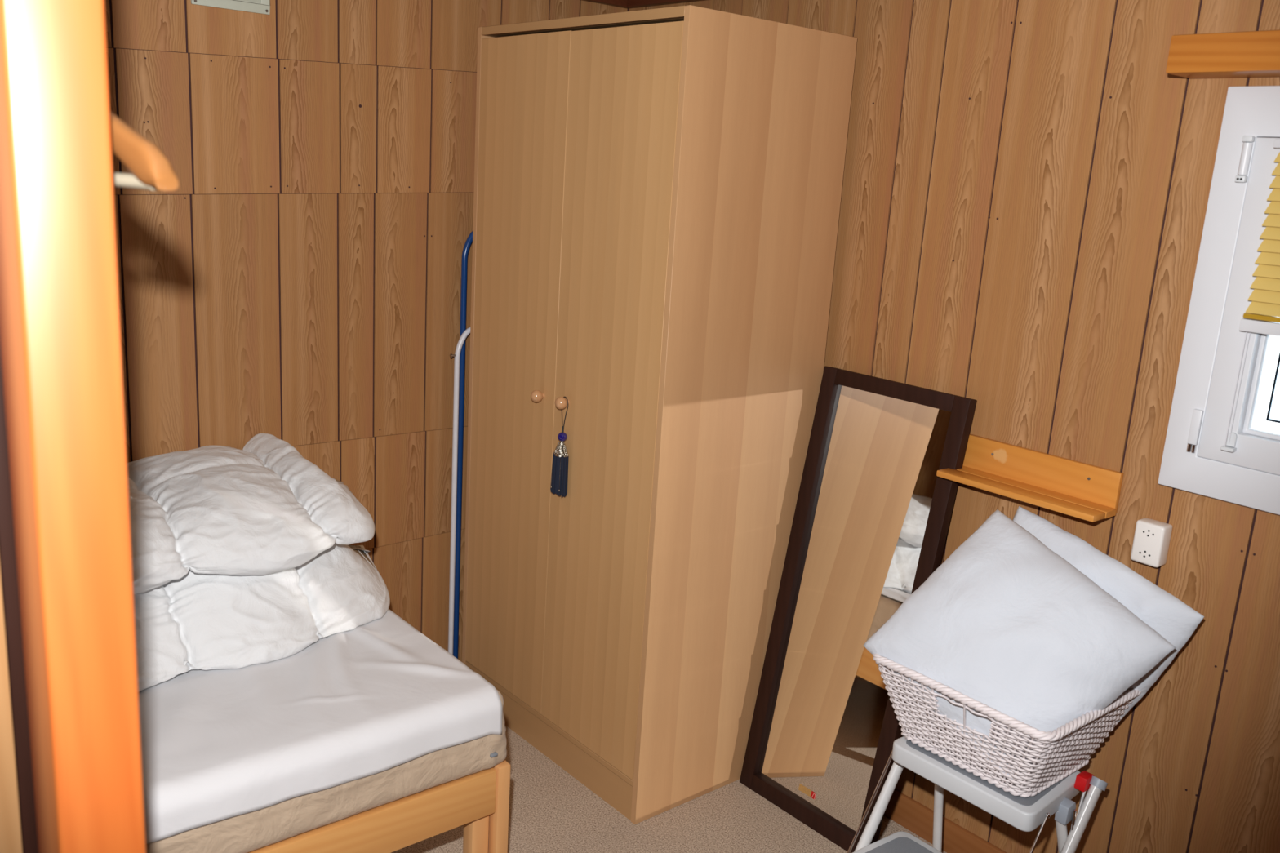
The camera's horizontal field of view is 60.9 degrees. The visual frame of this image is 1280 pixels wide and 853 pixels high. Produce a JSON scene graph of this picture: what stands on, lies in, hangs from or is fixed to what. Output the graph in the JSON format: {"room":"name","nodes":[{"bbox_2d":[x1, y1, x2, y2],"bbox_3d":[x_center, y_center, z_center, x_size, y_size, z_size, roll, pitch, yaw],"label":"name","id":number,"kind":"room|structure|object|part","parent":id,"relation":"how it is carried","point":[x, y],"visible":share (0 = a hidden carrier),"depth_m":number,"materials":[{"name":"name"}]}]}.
{"room":"bedroom","nodes":[
{"label":"bedroom","id":0,"kind":"room"},
{"bbox_2d":[103,0,628,662],"bbox_3d":[-1.377,-0.134,2.643,3.400,2.190,0.061,-8,17,-39],"label":"wall","id":1,"kind":"structure","parent":0,"point":[298,283],"depth_m":2.92,"materials":[{"name":"brown wood"}]},
{"bbox_2d":[191,0,270,14],"bbox_3d":[-0.996,-1.092,2.648,0.192,0.145,0.008,-8,17,-39],"label":"air vent","id":2,"kind":"object","parent":1,"relation":"in","point":[261,6],"visible":1,"depth_m":2.67,"materials":[{"name":"metal"}]},
{"bbox_2d":[582,0,632,8],"bbox_3d":[-1.284,-1.165,2.364,3.280,0.047,0.028,-8,17,-39],"label":"trim","id":3,"kind":"structure","parent":1,"relation":"attached to","point":[620,3],"depth_m":3.35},
{"bbox_2d":[257,725,946,852],"bbox_3d":[-0.340,1.327,1.625,3.400,0.050,3.520,-8,17,-39],"label":"floor","id":4,"kind":"structure","parent":0,"point":[550,811],"depth_m":2.84,"materials":[{"name":"beige carpet"}]},
{"bbox_2d":[0,348,38,852],"bbox_3d":[-1.027,0.272,1.028,0.786,2.190,0.049,-8,17,-39],"label":"board","id":5,"kind":"object","parent":4,"relation":"on","point":[18,825],"visible":0.8,"depth_m":1.27,"materials":[{"name":"brown wood"}]},
{"bbox_3d":[-1.027,0.276,1.013,0.765,2.190,0.025,-8,17,-39],"label":"panel","id":6,"kind":"part","parent":5,"relation":"part of","materials":[{"name":"brown wood"}]},
{"bbox_2d":[0,0,146,852],"bbox_3d":[-0.659,0.240,1.260,0.091,2.190,0.197,-8,17,-39],"label":"wooden post","id":7,"kind":"object","parent":4,"relation":"on","point":[60,347],"visible":1,"depth_m":1.13,"materials":[{"name":"brown wood"}]},
{"bbox_2d":[109,111,178,190],"bbox_3d":[-0.647,-0.371,1.209,0.357,0.192,0.028,11,15,28],"label":"hanger","id":8,"kind":"object","parent":7,"relation":"hanging from","point":[150,169],"visible":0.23,"depth_m":1.15,"materials":[{"name":"brown wood"}]},
{"bbox_2d":[248,760,510,852],"bbox_3d":[-1.368,0.916,2.229,1.953,0.344,1.004,-8,17,-39],"label":"bed","id":9,"kind":"object","parent":4,"relation":"on","point":[468,801],"visible":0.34,"depth_m":2.32,"materials":[{"name":"brown wood"}]},
{"bbox_2d":[146,689,507,852],"bbox_3d":[-1.333,0.663,2.182,1.912,0.189,1.019,-8,17,-39],"label":"mattress","id":10,"kind":"object","parent":9,"relation":"on","point":[252,831],"visible":0.22,"depth_m":2.16,"materials":[{"name":"beige fabric"}]},
{"bbox_2d":[138,608,502,844],"bbox_3d":[-1.329,0.609,2.161,1.850,0.114,1.005,-8,17,-39],"label":"sheet","id":11,"kind":"object","parent":10,"relation":"on","point":[378,695],"visible":0.37,"depth_m":2.23,"materials":[{"name":"white fabric"}]},
{"bbox_2d":[133,542,390,692],"bbox_3d":[-1.108,0.373,2.551,1.073,0.248,0.628,-8,17,-39],"label":"duvet","id":12,"kind":"object","parent":11,"relation":"on","point":[193,621],"visible":0.5,"depth_m":2.43,"materials":[{"name":"white fabric"}]},
{"bbox_2d":[127,433,375,594],"bbox_3d":[-1.132,0.206,2.520,0.989,0.197,0.571,-8,17,-39],"label":"duvet","id":13,"kind":"object","parent":12,"relation":"on","point":[262,508],"visible":0.68,"depth_m":2.50,"materials":[{"name":"white fabric"}]},
{"bbox_3d":[-0.322,0.922,2.479,0.033,0.344,0.035,-8,17,-39],"label":"leg","id":14,"kind":"part","parent":9,"relation":"part of","materials":[{"name":"brown wood"}]},
{"bbox_2d":[448,327,470,655],"bbox_3d":[-0.414,0.252,3.477,0.461,1.173,0.016,-8,17,-39],"label":"rack","id":15,"kind":"object","parent":4,"relation":"on","point":[458,349],"visible":0.4,"depth_m":3.32,"materials":[{"name":"white metal"}]},
{"bbox_2d":[453,231,472,658],"bbox_3d":[-0.360,0.098,3.511,0.526,1.464,0.018,-8,17,-39],"label":"clothes rack","id":16,"kind":"object","parent":4,"relation":"on","point":[468,242],"visible":0.32,"depth_m":3.32,"materials":[{"name":"blue metal"}]},
{"bbox_2d":[462,4,857,824],"bbox_3d":[-0.028,-0.061,3.085,0.606,2.010,0.872,-8,17,-39],"label":"wardrobe","id":17,"kind":"object","parent":4,"relation":"on","point":[657,194],"visible":0.98,"depth_m":2.78,"materials":[{"name":"brown wood"}]},
{"bbox_3d":[-0.286,-0.155,3.412,0.568,2.010,0.018,-8,17,-39],"label":"panel","id":18,"kind":"part","parent":17,"relation":"part of","materials":[{"name":"brown wood"}]},
{"bbox_3d":[-0.355,-0.123,3.066,0.017,1.860,0.416,-8,17,-39],"label":"door","id":19,"kind":"part","parent":17,"relation":"part of","materials":[{"name":"brown wood"}]},
{"bbox_3d":[-0.276,-0.082,2.934,0.040,0.033,0.033,-8,17,-39],"label":"knob","id":20,"kind":"part","parent":17,"relation":"part of","materials":[{"name":"brown wood"}]},
{"bbox_3d":[-0.071,0.808,3.301,0.557,0.016,0.836,-8,17,-39],"label":"panel","id":21,"kind":"part","parent":17,"relation":"part of","materials":[{"name":"brown wood"}]},
{"bbox_2d":[550,396,568,497],"bbox_3d":[-0.209,0.052,2.880,0.032,0.270,0.059,-8,17,-39],"label":"tassel","id":22,"kind":"object","parent":17,"relation":"hanging from","point":[559,475],"visible":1,"depth_m":2.88,"materials":[{"name":"blue fabric"}]},
{"bbox_3d":[-0.201,-0.031,2.858,0.008,0.098,0.030,-8,17,-39],"label":"cord","id":23,"kind":"part","parent":22,"relation":"part of","materials":[{"name":"grey fabric"}]},
{"bbox_3d":[-0.204,-0.062,2.851,0.040,0.033,0.033,-8,17,-39],"label":"knob","id":24,"kind":"part","parent":17,"relation":"part of","materials":[{"name":"brown wood"}]},
{"bbox_3d":[-0.163,-1.000,2.693,0.019,0.022,0.836,-8,17,-39],"label":"rail","id":25,"kind":"part","parent":17,"relation":"part of","materials":[{"name":"brown wood"}]},
{"bbox_3d":[0.055,-1.028,2.874,0.548,0.018,0.836,-8,17,-39],"label":"panel","id":26,"kind":"part","parent":17,"relation":"part of","materials":[{"name":"brown wood"}]},
{"bbox_3d":[-0.088,-0.032,2.758,0.017,1.860,0.415,-8,17,-39],"label":"door","id":27,"kind":"part","parent":17,"relation":"part of","materials":[{"name":"brown wood"}]},
{"bbox_3d":[0.260,0.029,2.782,0.568,2.010,0.018,-8,17,-39],"label":"panel","id":28,"kind":"part","parent":17,"relation":"part of","materials":[{"name":"brown wood"}]},
{"bbox_2d":[739,365,977,852],"bbox_3d":[0.541,0.468,2.823,0.214,1.181,0.452,-8,17,-39],"label":"mirror","id":29,"kind":"object","parent":4,"relation":"on","point":[873,513],"visible":0.91,"depth_m":2.83,"materials":[{"name":"dark brown wood"},{"name":"silvered mirror glass"}]},
{"bbox_3d":[0.438,1.028,2.897,0.036,0.048,0.364,-8,17,-39],"label":"frame rail","id":30,"kind":"part","parent":29,"relation":"part of","materials":[{"name":"brown wood"}]},
{"bbox_3d":[0.644,-0.093,2.748,0.035,0.044,0.364,-8,17,-39],"label":"frame rail","id":31,"kind":"part","parent":29,"relation":"part of","materials":[{"name":"brown wood"}]},
{"bbox_2d":[847,736,1107,852],"bbox_3d":[0.676,0.948,2.356,0.433,0.489,0.424,-8,17,-39],"label":"step stool","id":32,"kind":"object","parent":4,"relation":"on","point":[1024,814],"visible":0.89,"depth_m":2.28,"materials":[{"name":"grey plastic"}]},
{"bbox_3d":[0.494,0.919,2.466,0.214,0.398,0.007,-7,17,-37],"label":"stay rod","id":33,"kind":"part","parent":32,"relation":"part of","materials":[{"name":"silver metal"}]},
{"bbox_3d":[0.515,0.923,2.460,0.270,0.466,0.025,-7,17,-37],"label":"leg","id":34,"kind":"part","parent":32,"relation":"part of","materials":[{"name":"white paint"}]},
{"bbox_3d":[0.701,0.924,2.565,0.028,0.429,0.109,15,17,39],"label":"leg","id":35,"kind":"part","parent":32,"relation":"part of","materials":[{"name":"white paint"}]},
{"bbox_2d":[872,653,1141,797],"bbox_3d":[0.785,0.613,2.353,0.429,0.210,0.438,-8,17,-39],"label":"wicker basket","id":36,"kind":"object","parent":32,"relation":"on","point":[1073,743],"visible":0.66,"depth_m":2.23,"materials":[{"name":"white wicker"}]},
{"bbox_2d":[862,509,1176,779],"bbox_3d":[0.779,0.461,2.269,0.303,0.474,0.534,-8,17,-39],"label":"cushion","id":37,"kind":"object","parent":36,"relation":"in","point":[1006,623],"visible":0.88,"depth_m":2.22,"materials":[{"name":"white fabric"}]},
{"bbox_2d":[1012,506,1204,732],"bbox_3d":[0.944,0.444,2.355,0.131,0.444,0.485,-8,17,-39],"label":"cushion","id":38,"kind":"object","parent":36,"relation":"in","point":[1169,616],"visible":0.19,"depth_m":2.26,"materials":[{"name":"white fabric"}]},
{"bbox_3d":[0.746,0.904,2.150,0.011,0.235,0.204,16,18,43],"label":"stay rod","id":39,"kind":"part","parent":32,"relation":"part of","materials":[{"name":"silver metal"}]},
{"bbox_3d":[0.902,0.995,2.329,0.114,0.424,0.029,-4,15,-30],"label":"leg","id":40,"kind":"part","parent":32,"relation":"part of","materials":[{"name":"white paint"}]},
{"bbox_3d":[0.831,0.989,2.239,0.327,0.482,0.023,-8,17,-39],"label":"leg","id":41,"kind":"part","parent":32,"relation":"part of","materials":[{"name":"white paint"}]},
{"bbox_2d":[628,0,1279,852],"bbox_3d":[1.008,0.068,2.425,0.061,2.190,3.520,-8,17,-39],"label":"wall","id":42,"kind":"structure","parent":0,"point":[1026,184],"depth_m":2.39,"materials":[{"name":"brown wood"}]},
{"bbox_2d":[627,0,703,8],"bbox_3d":[1.049,-0.965,2.140,0.028,0.047,3.372,-8,17,-39],"label":"trim","id":43,"kind":"structure","parent":42,"relation":"attached to","point":[631,3],"depth_m":3.30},
{"bbox_2d":[884,789,1006,852],"bbox_3d":[1.232,1.200,2.279,0.014,0.085,2.410,-8,17,-39],"label":"baseboard","id":44,"kind":"structure","parent":42,"relation":"attached to","point":[917,818],"depth_m":2.83,"materials":[{"name":"brown wood"}]},
{"bbox_2d":[936,433,1123,522],"bbox_3d":[0.873,0.109,2.460,0.112,0.093,0.394,-8,17,-39],"label":"wall shelf","id":45,"kind":"object","parent":42,"relation":"attached to","point":[1077,489],"visible":0.92,"depth_m":2.46,"materials":[{"name":"orange wood"}]},
{"bbox_2d":[1130,517,1172,567],"bbox_3d":[1.077,0.244,2.291,0.043,0.090,0.061,-8,17,-39],"label":"power socket","id":46,"kind":"object","parent":42,"relation":"attached to","point":[1152,538],"visible":1,"depth_m":2.27,"materials":[{"name":"beige plastic"}]},
{"bbox_2d":[1157,85,1279,515],"bbox_3d":[1.468,-0.164,1.839,0.150,0.794,1.007,-8,17,-39],"label":"window","id":47,"kind":"structure","parent":42,"relation":"in","point":[1193,460],"depth_m":2.12,"materials":[{"name":"white plastic"}]},
{"bbox_3d":[1.442,-0.152,1.822,0.056,0.624,0.867,-8,17,-39],"label":"sash","id":48,"kind":"part","parent":47,"relation":"part of","materials":[{"name":"white plastic"}]},
{"bbox_2d":[1220,138,1279,452],"bbox_3d":[1.406,-0.162,1.799,0.027,0.593,0.766,-8,17,-39],"label":"window blind","id":49,"kind":"object","parent":47,"relation":"attached to","point":[1264,306],"visible":1,"depth_m":2.04,"materials":[{"name":"yellow fabric"}]},
{"bbox_3d":[1.159,-0.071,2.112,0.007,0.230,0.002,10,15,26],"label":"guide cord","id":50,"kind":"part","parent":49,"relation":"part of","materials":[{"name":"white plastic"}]},
{"bbox_3d":[1.401,-0.131,1.802,0.016,0.010,0.763,-8,17,-39],"label":"rail","id":51,"kind":"part","parent":49,"relation":"part of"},
{"bbox_3d":[1.423,-0.442,1.732,0.025,0.016,0.766,-8,17,-39],"label":"head rail","id":52,"kind":"part","parent":49,"relation":"part of","materials":[{"name":"white plastic"}]},
{"bbox_3d":[1.449,-0.151,1.829,0.004,0.476,0.714,-8,17,-39],"label":"glass","id":53,"kind":"part","parent":47,"relation":"part of","materials":[{"name":"white"}]},
{"bbox_2d":[1165,29,1279,78],"bbox_3d":[1.438,-0.587,1.666,0.110,0.070,1.212,-8,17,-39],"label":"beam","id":54,"kind":"structure","parent":42,"relation":"attached to","point":[1246,54],"depth_m":2.01,"materials":[{"name":"orange wood"}]}
]}

